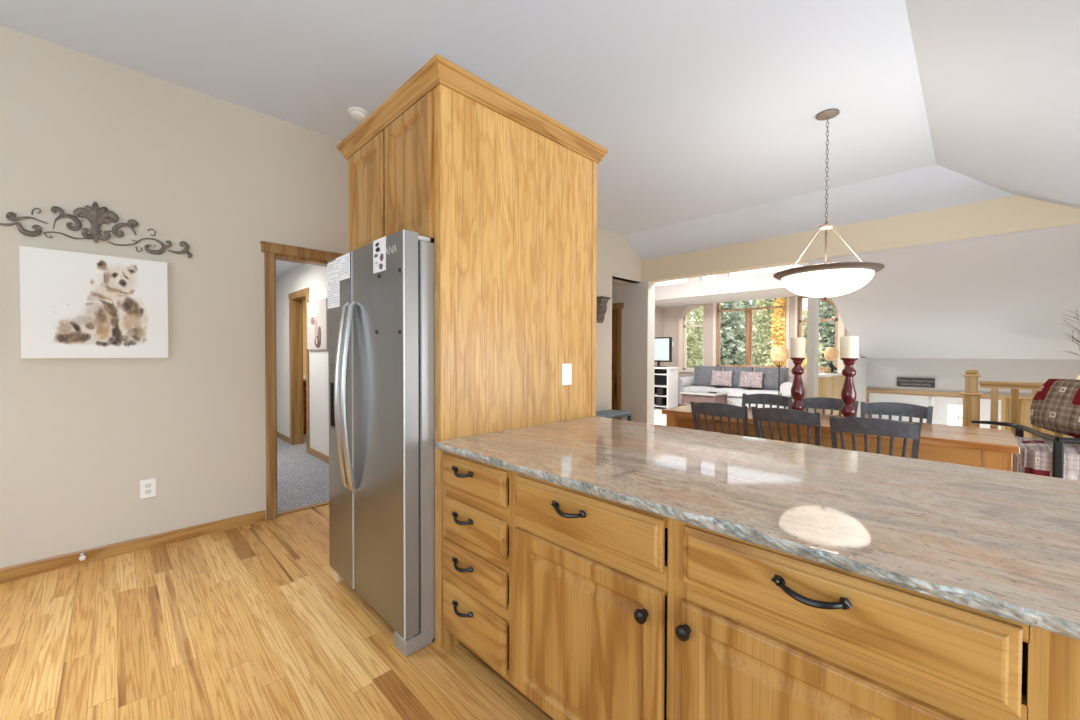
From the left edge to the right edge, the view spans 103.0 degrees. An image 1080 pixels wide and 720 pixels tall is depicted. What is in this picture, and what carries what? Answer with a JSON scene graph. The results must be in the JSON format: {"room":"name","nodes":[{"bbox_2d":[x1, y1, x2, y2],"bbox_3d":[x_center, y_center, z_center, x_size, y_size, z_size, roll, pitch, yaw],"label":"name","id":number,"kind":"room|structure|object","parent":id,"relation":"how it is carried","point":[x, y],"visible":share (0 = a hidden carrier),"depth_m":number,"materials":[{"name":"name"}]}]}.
{"room":"kitchen","nodes":[
{"label":"kitchen","id":0,"kind":"room"},
{"bbox_2d":[276,260,303,276],"bbox_3d":[-2.577,-1.297,6.269,4.800,0.080,4.640,-1,1,-45],"label":"ceiling","id":1,"kind":"structure","parent":0,"point":[282,267],"depth_m":5.75,"materials":[{"name":"white paint"}]},
{"bbox_2d":[276,264,328,455],"bbox_3d":[-3.679,-0.042,5.197,1.700,2.500,4.640,-1,1,-45],"label":"wall","id":2,"kind":"structure","parent":0,"point":[314,277],"depth_m":5.50,"materials":[{"name":"white paint"}]},
{"bbox_2d":[288,287,309,453],"bbox_3d":[-3.205,0.134,5.836,0.148,2.130,0.865,-1,1,-45],"label":"trim","id":3,"kind":"structure","parent":2,"relation":"attached to","point":[296,298],"depth_m":6.03,"materials":[{"name":"brown wood"}]},
{"bbox_2d":[277,432,328,463],"bbox_3d":[-3.127,1.157,5.682,0.014,0.081,4.520,-1,1,-45],"label":"baseboard","id":4,"kind":"structure","parent":2,"relation":"attached to","point":[323,457],"depth_m":5.35,"materials":[{"name":"brown wood"}]},
{"bbox_2d":[307,298,327,349],"bbox_3d":[-2.708,-0.423,5.224,0.034,0.595,0.700,-1,1,-45],"label":"picture","id":5,"kind":"object","parent":2,"relation":"attached to","point":[317,311],"visible":0.97,"depth_m":5.18,"materials":[{"name":"white paper"}]},
{"bbox_2d":[303,300,305,374],"bbox_3d":[-2.612,-0.069,7.045,2.420,2.500,3.120,-1,1,-45],"label":"wall","id":6,"kind":"structure","parent":0,"point":[304,301],"depth_m":7.55,"materials":[{"name":"brown paint"}]},
{"bbox_2d":[0,25,641,567],"bbox_3d":[-1.452,-0.370,4.048,8.650,3.200,0.120,-1,1,-45],"label":"wall","id":7,"kind":"structure","parent":0,"point":[79,437],"depth_m":2.84,"materials":[{"name":"beige paint"}]},
{"bbox_2d":[79,552,85,560],"bbox_3d":[-2.776,1.194,2.608,0.030,0.029,0.070,-1,1,-45],"label":"door stop","id":8,"kind":"object","parent":7,"relation":"attached to","point":[82,557],"visible":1,"depth_m":2.59,"materials":[{"name":"white rubber"}]},
{"bbox_2d":[19,246,167,357],"bbox_3d":[-2.733,-0.331,2.670,0.635,0.638,0.033,-1,1,-45],"label":"picture","id":9,"kind":"object","parent":7,"relation":"attached to","point":[73,304],"visible":1,"depth_m":2.63,"materials":[{"name":"white paper"}]},
{"bbox_2d":[0,201,192,257],"bbox_3d":[-2.709,-0.837,2.686,0.842,0.280,0.030,-1,1,-45],"label":"wall decor","id":10,"kind":"object","parent":7,"relation":"attached to","point":[96,216],"visible":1,"depth_m":2.64,"materials":[{"name":"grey metal"}]},
{"bbox_2d":[0,510,265,582],"bbox_3d":[-3.299,1.216,2.147,3.320,0.080,0.014,-1,1,-45],"label":"baseboard","id":11,"kind":"structure","parent":7,"relation":"attached to","point":[32,568],"depth_m":2.76,"materials":[{"name":"brown wood"}]},
{"bbox_2d":[140,478,155,498],"bbox_3d":[-2.594,0.852,2.845,0.078,0.122,0.010,-1,1,-45],"label":"wall outlet","id":12,"kind":"object","parent":7,"relation":"attached to","point":[147,487],"visible":1,"depth_m":2.84,"materials":[{"name":"white plastic"}]},
{"bbox_2d":[260,241,343,519],"bbox_3d":[-1.820,0.163,3.678,0.996,2.145,0.160,-1,1,-45],"label":"trim","id":13,"kind":"structure","parent":7,"relation":"attached to","point":[273,251],"depth_m":3.33,"materials":[{"name":"brown wood"}]},
{"bbox_2d":[278,501,328,515],"bbox_3d":[-1.829,1.229,3.701,0.785,0.012,0.060,-1,1,-45],"label":"trim","id":14,"kind":"structure","parent":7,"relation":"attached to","point":[325,502],"depth_m":3.55,"materials":[{"name":"brown wood"}]},
{"bbox_2d":[596,296,609,322],"bbox_3d":[0.908,-0.724,6.209,0.190,0.370,0.130,-1,1,-45],"label":"corbel","id":15,"kind":"object","parent":7,"relation":"attached to","point":[602,301],"visible":0.87,"depth_m":6.19,"materials":[{"name":"wood"}]},
{"bbox_2d":[597,296,609,299],"bbox_3d":[0.908,-0.894,6.206,0.190,0.030,0.130,-1,1,-45],"label":"shelf","id":16,"kind":"object","parent":15,"relation":"attached to","point":[600,297],"depth_m":6.14,"materials":[{"name":"grey"}]},
{"bbox_2d":[0,404,680,719],"bbox_3d":[0.635,1.272,5.374,13.450,0.124,10.500,-1,1,-45],"label":"floor","id":17,"kind":"structure","parent":0,"point":[254,621],"depth_m":1.92,"materials":[{"name":"brown wood"}]},
{"bbox_2d":[303,375,306,433],"bbox_3d":[-3.657,0.723,7.428,1.400,0.900,0.864,-1,1,-45],"label":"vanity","id":18,"kind":"object","parent":17,"relation":"on","point":[304,376],"visible":0.02,"depth_m":6.79,"materials":[{"name":"brown wood"}]},
{"bbox_2d":[328,229,434,656],"bbox_3d":[-0.566,0.349,2.447,1.062,1.815,0.904,-1,1,-45],"label":"refrigerator","id":19,"kind":"object","parent":17,"relation":"on","point":[382,384],"depth_m":1.92,"materials":[{"name":"grey metal"}]},
{"bbox_2d":[327,260,339,308],"bbox_3d":[-1.138,-0.416,2.366,0.002,0.255,0.182,-1,1,-45],"label":"paper sheet","id":20,"kind":"object","parent":19,"relation":"attached to","point":[333,287],"visible":1,"depth_m":2.37,"materials":[{"name":"white paper"}]},
{"bbox_2d":[336,253,349,281],"bbox_3d":[-1.039,-0.485,2.261,0.002,0.128,0.195,-1,1,-45],"label":"paper sheet","id":21,"kind":"object","parent":19,"relation":"attached to","point":[342,262],"visible":1,"depth_m":2.25,"materials":[{"name":"white paper"}]},
{"bbox_2d":[337,53,607,647],"bbox_3d":[-0.404,-0.015,2.618,1.191,2.538,1.121,-1,1,-45],"label":"tall cabinet","id":22,"kind":"object","parent":17,"relation":"on","point":[504,192],"visible":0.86,"depth_m":2.12,"materials":[{"name":"brown wood"}]},
{"bbox_2d":[562,363,571,384],"bbox_3d":[0.153,0.081,2.444,0.085,0.122,0.009,-1,1,-45],"label":"light switch","id":23,"kind":"object","parent":22,"relation":"attached to","point":[566,368],"visible":1,"depth_m":2.44,"materials":[{"name":"white plastic"}]},
{"bbox_2d":[441,450,527,699],"bbox_3d":[-0.040,0.828,1.935,0.745,0.876,0.472,-1,1,-45],"label":"base cabinet","id":24,"kind":"object","parent":17,"relation":"on","point":[476,496],"visible":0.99,"depth_m":1.67,"materials":[{"name":"brown wood"}]},
{"bbox_2d":[512,472,673,719],"bbox_3d":[0.347,0.835,1.546,0.745,0.876,0.625,-1,1,-45],"label":"base cabinet","id":25,"kind":"object","parent":17,"relation":"on","point":[593,620],"visible":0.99,"depth_m":1.27,"materials":[{"name":"brown wood"}]},
{"bbox_2d":[596,409,632,420],"bbox_3d":[0.900,0.975,6.012,0.830,0.460,0.400,-1,1,-45],"label":"bench","id":26,"kind":"object","parent":17,"relation":"on","point":[610,413],"visible":0.28,"depth_m":6.01,"materials":[{"name":"grey"}]},
{"bbox_2d":[654,367,678,407],"bbox_3d":[2.790,0.652,10.258,0.500,0.980,0.890,-1,1,-45],"label":"tv stand","id":27,"kind":"object","parent":17,"relation":"on","point":[664,377],"visible":0.46,"depth_m":10.02,"materials":[{"name":"white wood"}]},
{"bbox_2d":[654,384,666,387],"bbox_3d":[2.779,0.612,10.261,0.450,0.020,0.830,-1,1,-45],"label":"shelf","id":28,"kind":"object","parent":27,"relation":"attached to","point":[655,385],"depth_m":10.18,"materials":[{"name":"white wood"}]},
{"bbox_2d":[656,397,666,405],"bbox_3d":[2.877,0.975,10.104,0.308,0.180,0.148,-1,1,-45],"label":"storage box","id":29,"kind":"object","parent":27,"relation":"on","point":[661,401],"visible":0.81,"depth_m":10.01,"materials":[{"name":"black"}]},
{"bbox_2d":[657,388,666,395],"bbox_3d":[2.888,0.745,10.089,0.308,0.160,0.138,-1,1,-45],"label":"storage box","id":30,"kind":"object","parent":27,"relation":"on","point":[660,391],"visible":0.82,"depth_m":10.01,"materials":[{"name":"black"}]},
{"bbox_2d":[654,337,671,366],"bbox_3d":[2.820,-0.187,10.231,0.180,0.700,0.690,-1,1,-45],"label":"television","id":31,"kind":"object","parent":27,"relation":"on","point":[663,345],"visible":0.7,"depth_m":10.11,"materials":[{"name":"black"}]},
{"bbox_2d":[680,390,728,405],"bbox_3d":[3.624,0.936,9.492,0.700,0.440,0.800,-1,1,-45],"label":"coffee table","id":32,"kind":"object","parent":17,"relation":"on","point":[695,396],"visible":0.71,"depth_m":9.31,"materials":[{"name":"grey wood"}]},
{"bbox_2d":[690,401,748,436],"bbox_3d":[1.639,0.797,3.754,0.470,0.892,0.557,1,1,44],"label":"dining chair","id":33,"kind":"object","parent":17,"relation":"on","point":[713,409],"visible":0.4,"depth_m":3.54,"materials":[{"name":"black paint"}]},
{"bbox_2d":[678,366,805,408],"bbox_3d":[4.503,0.651,9.916,0.890,1.000,2.660,-1,1,-45],"label":"sofa","id":34,"kind":"object","parent":17,"relation":"on","point":[701,380],"visible":0.56,"depth_m":9.64,"materials":[{"name":"white fabric"}]},
{"bbox_2d":[683,386,720,391],"bbox_3d":[3.904,0.724,10.315,0.600,0.170,0.700,-1,1,-45],"label":"seat cushion","id":35,"kind":"object","parent":34,"relation":"on","point":[685,388],"depth_m":10.18,"materials":[{"name":"white fabric"}]},
{"bbox_2d":[693,366,722,386],"bbox_3d":[4.096,0.396,10.500,0.290,0.510,0.660,-1,1,-45],"label":"cushion","id":36,"kind":"object","parent":34,"relation":"on","point":[702,374],"depth_m":10.44,"materials":[{"name":"grey fabric"}]},
{"bbox_2d":[710,370,733,386],"bbox_3d":[4.250,0.429,10.033,0.189,0.365,0.480,-1,1,-45],"label":"throw pillow","id":37,"kind":"object","parent":34,"relation":"on","point":[719,378],"visible":1,"depth_m":9.97,"materials":[{"name":"pink fabric"}]},
{"bbox_2d":[712,388,753,396],"bbox_3d":[4.404,0.733,9.811,0.600,0.170,0.700,-1,1,-45],"label":"seat cushion","id":38,"kind":"object","parent":34,"relation":"on","point":[733,392],"depth_m":9.58,"materials":[{"name":"white fabric"}]},
{"bbox_2d":[722,366,753,388],"bbox_3d":[4.596,0.405,9.996,0.290,0.510,0.660,-1,1,-45],"label":"cushion","id":39,"kind":"object","parent":34,"relation":"on","point":[737,370],"depth_m":9.89,"materials":[{"name":"fabric"}]},
{"bbox_2d":[739,371,763,387],"bbox_3d":[4.708,0.437,9.572,0.189,0.365,0.480,-1,1,-45],"label":"throw pillow","id":40,"kind":"object","parent":34,"relation":"on","point":[747,379],"visible":1,"depth_m":9.51,"materials":[{"name":"pink fabric"}]},
{"bbox_2d":[744,389,781,394],"bbox_3d":[4.904,0.742,9.307,0.600,0.170,0.700,-1,1,-45],"label":"seat cushion","id":41,"kind":"object","parent":34,"relation":"on","point":[751,391],"depth_m":9.23,"materials":[{"name":"white fabric"}]},
{"bbox_2d":[753,367,788,389],"bbox_3d":[5.096,0.414,9.493,0.290,0.510,0.660,-1,1,-45],"label":"cushion","id":42,"kind":"object","parent":34,"relation":"on","point":[770,377],"depth_m":9.36,"materials":[{"name":"fabric"}]},
{"bbox_2d":[742,393,792,408],"bbox_3d":[2.126,0.792,4.170,0.470,0.892,0.557,1,1,44],"label":"dining chair","id":43,"kind":"object","parent":17,"relation":"on","point":[768,399],"visible":0.25,"depth_m":4.35,"materials":[{"name":"black paint"}]},
{"bbox_2d":[770,346,788,394],"bbox_3d":[4.810,0.447,8.646,0.330,1.450,0.330,-1,1,-45],"label":"floor lamp","id":44,"kind":"object","parent":17,"relation":"on","point":[779,354],"visible":0.8,"depth_m":8.54,"materials":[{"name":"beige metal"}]},
{"bbox_2d":[751,406,820,445],"bbox_3d":[2.000,0.804,3.391,0.557,0.892,0.470,-1,1,-43],"label":"dining chair","id":45,"kind":"object","parent":17,"relation":"on","point":[779,415],"visible":0.34,"depth_m":3.19,"materials":[{"name":"black paint"}]},
{"bbox_2d":[801,397,858,416],"bbox_3d":[2.481,0.798,3.813,0.557,0.892,0.470,-1,1,-42],"label":"dining chair","id":46,"kind":"object","parent":17,"relation":"on","point":[816,403],"visible":0.18,"depth_m":3.99,"materials":[{"name":"black paint"}]},
{"bbox_2d":[662,404,1019,470],"bbox_3d":[2.245,0.865,3.583,0.749,0.760,2.300,-1,1,-45],"label":"dining table","id":47,"kind":"object","parent":17,"relation":"on","point":[962,445],"visible":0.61,"depth_m":2.94,"materials":[{"name":"brown wood"}]},
{"bbox_2d":[790,358,805,410],"bbox_3d":[2.134,0.233,3.560,0.120,0.505,0.120,-1,1,-45],"label":"candlestick","id":48,"kind":"object","parent":47,"relation":"on","point":[797,389],"visible":0.7,"depth_m":3.53,"materials":[{"name":"red paint"}]},
{"bbox_2d":[790,338,805,357],"bbox_3d":[2.134,-0.105,3.555,0.106,0.170,0.106,-1,1,-45],"label":"pillar candle","id":49,"kind":"object","parent":48,"relation":"on","point":[798,345],"visible":1,"depth_m":3.51,"materials":[{"name":"beige wax"}]},
{"bbox_2d":[840,358,857,416],"bbox_3d":[2.368,0.237,3.296,0.120,0.505,0.120,-1,1,-45],"label":"candlestick","id":50,"kind":"object","parent":47,"relation":"on","point":[848,393],"visible":0.84,"depth_m":3.27,"materials":[{"name":"red paint"}]},
{"bbox_2d":[840,336,858,357],"bbox_3d":[2.369,-0.100,3.290,0.118,0.170,0.118,-1,1,-45],"label":"pillar candle","id":51,"kind":"object","parent":50,"relation":"on","point":[849,345],"visible":0.91,"depth_m":3.24,"materials":[{"name":"beige wax"}]},
{"bbox_2d":[673,520,1049,719],"bbox_3d":[0.784,0.843,1.105,0.745,0.876,0.618,-1,1,-45],"label":"base cabinet","id":52,"kind":"object","parent":17,"relation":"on","point":[761,632],"visible":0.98,"depth_m":0.85,"materials":[{"name":"brown wood"}]},
{"bbox_2d":[829,415,921,458],"bbox_3d":[2.280,0.811,2.939,0.470,0.892,0.557,1,1,39],"label":"dining chair","id":53,"kind":"object","parent":17,"relation":"on","point":[867,426],"visible":0.37,"depth_m":2.72,"materials":[{"name":"black paint"}]},
{"bbox_2d":[860,402,932,423],"bbox_3d":[2.795,0.805,3.412,0.470,0.892,0.557,1,1,43],"label":"dining chair","id":54,"kind":"object","parent":17,"relation":"on","point":[879,408],"visible":0.31,"depth_m":3.58,"materials":[{"name":"black paint"}]},
{"bbox_2d":[959,370,1062,471],"bbox_3d":[4.983,0.680,3.719,0.170,1.138,1.940,-1,1,-45],"label":"stair railing","id":55,"kind":"object","parent":17,"relation":"on","point":[970,408],"visible":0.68,"depth_m":4.23,"materials":[{"name":"brown wood"}]},
{"bbox_2d":[971,421,1079,480],"bbox_3d":[4.029,0.764,3.268,0.875,0.980,1.061,-1,1,-45],"label":"armchair","id":56,"kind":"object","parent":17,"relation":"on","point":[1048,455],"visible":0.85,"depth_m":3.11,"materials":[{"name":"black paint"}]},
{"bbox_2d":[1020,437,1079,473],"bbox_3d":[4.076,0.755,3.172,0.660,0.240,0.700,-1,1,-45],"label":"seat cushion","id":57,"kind":"object","parent":56,"relation":"on","point":[1027,445],"depth_m":3.19,"materials":[{"name":"fabric"}]},
{"bbox_2d":[1030,379,1079,437],"bbox_3d":[4.027,0.371,3.089,0.305,0.446,0.708,0,1,-12],"label":"throw pillow","id":58,"kind":"object","parent":56,"relation":"on","point":[1055,407],"visible":1,"depth_m":3.22,"materials":[{"name":"fabric"}]},
{"bbox_2d":[1048,632,1079,719],"bbox_3d":[1.415,0.853,0.512,0.686,0.876,1.112,-1,1,-45],"label":"base cabinet","id":59,"kind":"object","parent":17,"relation":"on","point":[1064,651],"visible":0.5,"depth_m":0.65,"materials":[{"name":"brown wood"}]},
{"bbox_2d":[434,416,1079,639],"bbox_3d":[0.945,0.384,1.210,1.128,0.038,2.877,-1,1,-45],"label":"countertop","id":60,"kind":"structure","parent":59,"relation":"on","point":[1005,544],"depth_m":1.11,"materials":[{"name":"grey stone"}]},
{"bbox_3d":[4.900,0.887,3.352,0.460,0.735,0.930,-1,1,-45],"label":"console table","id":61,"kind":"object","parent":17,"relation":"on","visible":0},
{"bbox_2d":[1061,310,1079,354],"bbox_3d":[4.828,0.036,3.612,0.180,0.957,0.582,-1,1,-45],"label":"branches","id":62,"kind":"object","parent":61,"relation":"on","point":[1076,310],"visible":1,"depth_m":3.77,"materials":[{"name":"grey plant"}]},
{"bbox_2d":[0,0,1079,259],"bbox_3d":[0.582,-1.264,1.923,8.760,1.339,5.940,-1,1,-45],"label":"ceiling","id":63,"kind":"structure","parent":0,"point":[704,112],"depth_m":2.77,"materials":[{"name":"white paint"}]},
{"bbox_2d":[348,107,367,120],"bbox_3d":[-1.377,-1.851,3.251,0.144,0.054,0.144,-1,1,-45],"label":"smoke detector","id":64,"kind":"object","parent":63,"relation":"attached to","point":[356,113],"visible":0.98,"depth_m":3.21,"materials":[{"name":"white paint"}]},
{"bbox_2d":[773,109,884,299],"bbox_3d":[2.185,-1.164,3.277,0.704,1.410,0.704,-1,1,-45],"label":"pendant light","id":65,"kind":"object","parent":63,"relation":"hanging from","point":[825,280],"visible":1,"depth_m":3.12,"materials":[{"name":"white glass"}]},
{"bbox_2d":[611,272,640,285],"bbox_3d":[0.582,-1.310,7.559,0.900,0.060,2.260,-1,1,-45],"label":"ceiling","id":66,"kind":"structure","parent":0,"point":[615,282],"depth_m":6.88,"materials":[{"name":"beige paint"}]},
{"bbox_2d":[655,288,801,306],"bbox_3d":[4.511,-1.461,9.703,1.500,0.090,4.650,-1,1,-45],"label":"ceiling","id":67,"kind":"structure","parent":0,"point":[776,293],"depth_m":9.90,"materials":[{"name":"white paint"}]},
{"bbox_2d":[655,263,807,300],"bbox_3d":[3.944,-1.973,9.131,0.100,1.130,4.650,-1,1,-45],"label":"ceiling","id":68,"kind":"structure","parent":0,"point":[723,283],"depth_m":9.18,"materials":[{"name":"white paint"}]},
{"bbox_2d":[654,281,848,410],"bbox_3d":[3.526,-0.533,8.734,4.580,3.400,4.840,-1,1,-45],"label":"wall","id":69,"kind":"structure","parent":0,"point":[666,318],"depth_m":11.00,"materials":[{"name":"beige paint"}]},
{"bbox_2d":[683,304,703,369],"bbox_3d":[4.055,-0.606,11.287,0.130,1.750,0.600,-1,1,-45],"label":"window","id":70,"kind":"structure","parent":69,"relation":"in","point":[690,308],"depth_m":11.43,"materials":[{"name":"beige wood"}]},
{"bbox_2d":[717,297,786,367],"bbox_3d":[5.064,-0.699,10.305,0.080,1.750,1.595,-1,1,-45],"label":"window","id":71,"kind":"structure","parent":69,"relation":"in","point":[749,311],"depth_m":10.33,"materials":[{"name":"brown wood"}]},
{"bbox_2d":[678,296,844,372],"bbox_3d":[5.013,-0.528,10.217,0.080,1.790,3.690,-1,1,-45],"label":"trim","id":72,"kind":"structure","parent":69,"relation":"attached to","point":[841,327],"depth_m":9.63,"materials":[{"name":"beige wood"}]},
{"bbox_2d":[798,296,837,369],"bbox_3d":[6.021,-0.631,9.307,0.130,1.690,0.740,-1,1,-45],"label":"window","id":73,"kind":"structure","parent":69,"relation":"in","point":[829,300],"depth_m":9.23,"materials":[{"name":"brown wood"}]},
{"bbox_2d":[818,358,866,416],"bbox_3d":[4.606,1.292,6.520,2.960,2.625,0.150,-1,1,-45],"label":"wall","id":74,"kind":"structure","parent":0,"point":[830,385],"depth_m":6.12,"materials":[{"name":"brown wood"}]},
{"bbox_2d":[824,367,830,372],"bbox_3d":[3.892,0.139,5.819,0.150,0.080,0.070,-1,1,-45],"label":"ornament","id":75,"kind":"object","parent":74,"relation":"on","point":[826,369],"visible":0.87,"depth_m":5.77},
{"bbox_2d":[824,347,838,372],"bbox_3d":[4.048,-0.001,5.972,0.180,0.355,0.170,-1,1,-45],"label":"lamp","id":76,"kind":"object","parent":74,"relation":"on","point":[831,354],"visible":0.94,"depth_m":5.92,"materials":[{"name":"grey"}]},
{"bbox_2d":[612,195,1079,423],"bbox_3d":[2.963,-0.155,5.899,0.220,2.930,8.000,-1,1,-45],"label":"wall","id":77,"kind":"structure","parent":0,"point":[1010,214],"depth_m":5.37,"materials":[{"name":"beige paint"}]},
{"bbox_2d":[612,309,616,418],"bbox_3d":[1.032,0.144,7.686,0.006,2.050,0.850,-1,1,-45],"label":"door","id":78,"kind":"structure","parent":77,"relation":"in","point":[614,311],"depth_m":7.42,"materials":[{"name":"brown wood"}]},
{"bbox_2d":[612,302,623,419],"bbox_3d":[1.027,0.099,7.680,0.024,2.160,1.090,-1,1,-45],"label":"trim","id":79,"kind":"structure","parent":77,"relation":"attached to","point":[619,306],"depth_m":7.33,"materials":[{"name":"brown wood"}]},
{"bbox_2d":[816,224,1079,359],"bbox_3d":[5.695,-0.662,5.255,3.160,1.326,3.350,-1,1,-45],"label":"ceiling","id":80,"kind":"structure","parent":0,"point":[1001,296],"depth_m":5.26,"materials":[{"name":"grey paint"}]},
{"bbox_2d":[867,358,1079,395],"bbox_3d":[6.848,1.260,6.434,0.100,2.700,3.350,-1,1,-45],"label":"wall","id":81,"kind":"structure","parent":0,"point":[882,373],"depth_m":6.66,"materials":[{"name":"grey paint"}]},
{"bbox_2d":[869,393,935,423],"bbox_3d":[6.061,1.586,7.223,0.110,2.020,0.860,-1,1,-45],"label":"door","id":82,"kind":"structure","parent":81,"relation":"in","point":[925,401],"depth_m":7.17,"materials":[{"name":"white paint"}]},
{"bbox_2d":[897,377,934,387],"bbox_3d":[6.150,0.367,7.037,0.023,0.151,0.472,-1,1,-45],"label":"wall sign","id":83,"kind":"object","parent":81,"relation":"attached to","point":[901,381],"visible":1,"depth_m":7.02,"materials":[{"name":"grey wood"}]},
{"bbox_2d":[866,388,1000,417],"bbox_3d":[6.412,1.553,6.859,0.124,2.100,2.100,-1,1,-45],"label":"trim","id":84,"kind":"structure","parent":81,"relation":"attached to","point":[868,390],"depth_m":7.01,"materials":[{"name":"brown wood"}]},
{"bbox_2d":[936,397,1000,428],"bbox_3d":[6.731,1.598,6.560,0.045,2.020,1.025,-1,1,-45],"label":"door","id":85,"kind":"structure","parent":81,"relation":"in","point":[942,403],"depth_m":6.72,"materials":[{"name":"white paint"}]},
{"bbox_2d":[998,394,1073,437],"bbox_3d":[6.604,1.549,5.057,0.170,2.165,1.688,-1,1,-45],"label":"wall","id":86,"kind":"structure","parent":0,"point":[1025,402],"depth_m":5.46,"materials":[{"name":"brown wood"}]},
{"label":"outside","id":87,"kind":"structure","parent":0,"visible":0},
{"bbox_2d":[947,405,962,425],"bbox_3d":[25.166,4.209,25.062,49.050,0.100,60.000,-1,1,-45],"label":"ground","id":88,"kind":"structure","parent":87,"point":[952,409],"depth_m":32.02,"materials":[{"name":"white"}]},
{"bbox_2d":[687,314,702,367],"bbox_3d":[4.983,0.992,15.906,2.053,6.539,2.103,-1,1,-45],"label":"broadleaf tree","id":89,"kind":"object","parent":88,"relation":"on","point":[691,361],"visible":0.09,"depth_m":15.41,"materials":[{"name":"green plant"}]},
{"bbox_2d":[687,307,702,366],"bbox_3d":[7.020,0.493,20.459,2.874,7.404,2.921,-1,1,-45],"label":"broadleaf tree","id":90,"kind":"object","parent":88,"relation":"on","point":[697,313],"visible":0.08,"depth_m":19.84,"materials":[{"name":"green plant"}]},
{"bbox_2d":[702,301,757,365],"bbox_3d":[6.308,0.877,14.377,2.700,6.858,2.720,1,1,36],"label":"conifer tree","id":91,"kind":"object","parent":88,"relation":"on","point":[733,323],"visible":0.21,"depth_m":13.92,"materials":[{"name":"green plant"}]},
{"bbox_2d":[721,300,759,363],"bbox_3d":[8.722,0.454,18.814,2.971,7.540,2.832,-1,1,-45],"label":"conifer tree","id":92,"kind":"object","parent":88,"relation":"on","point":[746,304],"visible":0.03,"depth_m":18.38,"materials":[{"name":"green plant"}]},
{"bbox_2d":[751,300,773,364],"bbox_3d":[13.254,-0.301,25.688,3.446,8.854,3.335,-1,1,-45],"label":"conifer tree","id":93,"kind":"object","parent":88,"relation":"on","point":[753,301],"visible":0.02,"depth_m":25.49,"materials":[{"name":"green plant"}]},
{"bbox_2d":[752,298,823,366],"bbox_3d":[8.505,0.739,15.110,2.457,7.084,2.484,0,1,5],"label":"broadleaf tree","id":94,"kind":"object","parent":88,"relation":"on","point":[763,347],"visible":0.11,"depth_m":14.84,"materials":[{"name":"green plant"}]},
{"bbox_2d":[769,297,806,366],"bbox_3d":[7.059,0.979,12.319,1.048,6.684,1.067,-1,1,-45],"label":"tree","id":95,"kind":"object","parent":88,"relation":"on","point":[779,335],"visible":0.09,"depth_m":12.26,"materials":[{"name":"yellow plant"}]},
{"bbox_2d":[802,300,824,355],"bbox_3d":[11.450,0.495,17.432,3.072,7.581,3.062,0,1,12],"label":"conifer tree","id":96,"kind":"object","parent":88,"relation":"on","point":[821,306],"visible":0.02,"depth_m":17.08,"materials":[{"name":"green plant"}]},
{"bbox_2d":[819,302,835,366],"bbox_3d":[10.534,0.571,15.408,1.796,7.418,1.790,-1,1,-45],"label":"conifer tree","id":97,"kind":"object","parent":88,"relation":"on","point":[827,329],"visible":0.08,"depth_m":15.24,"materials":[{"name":"green plant"}]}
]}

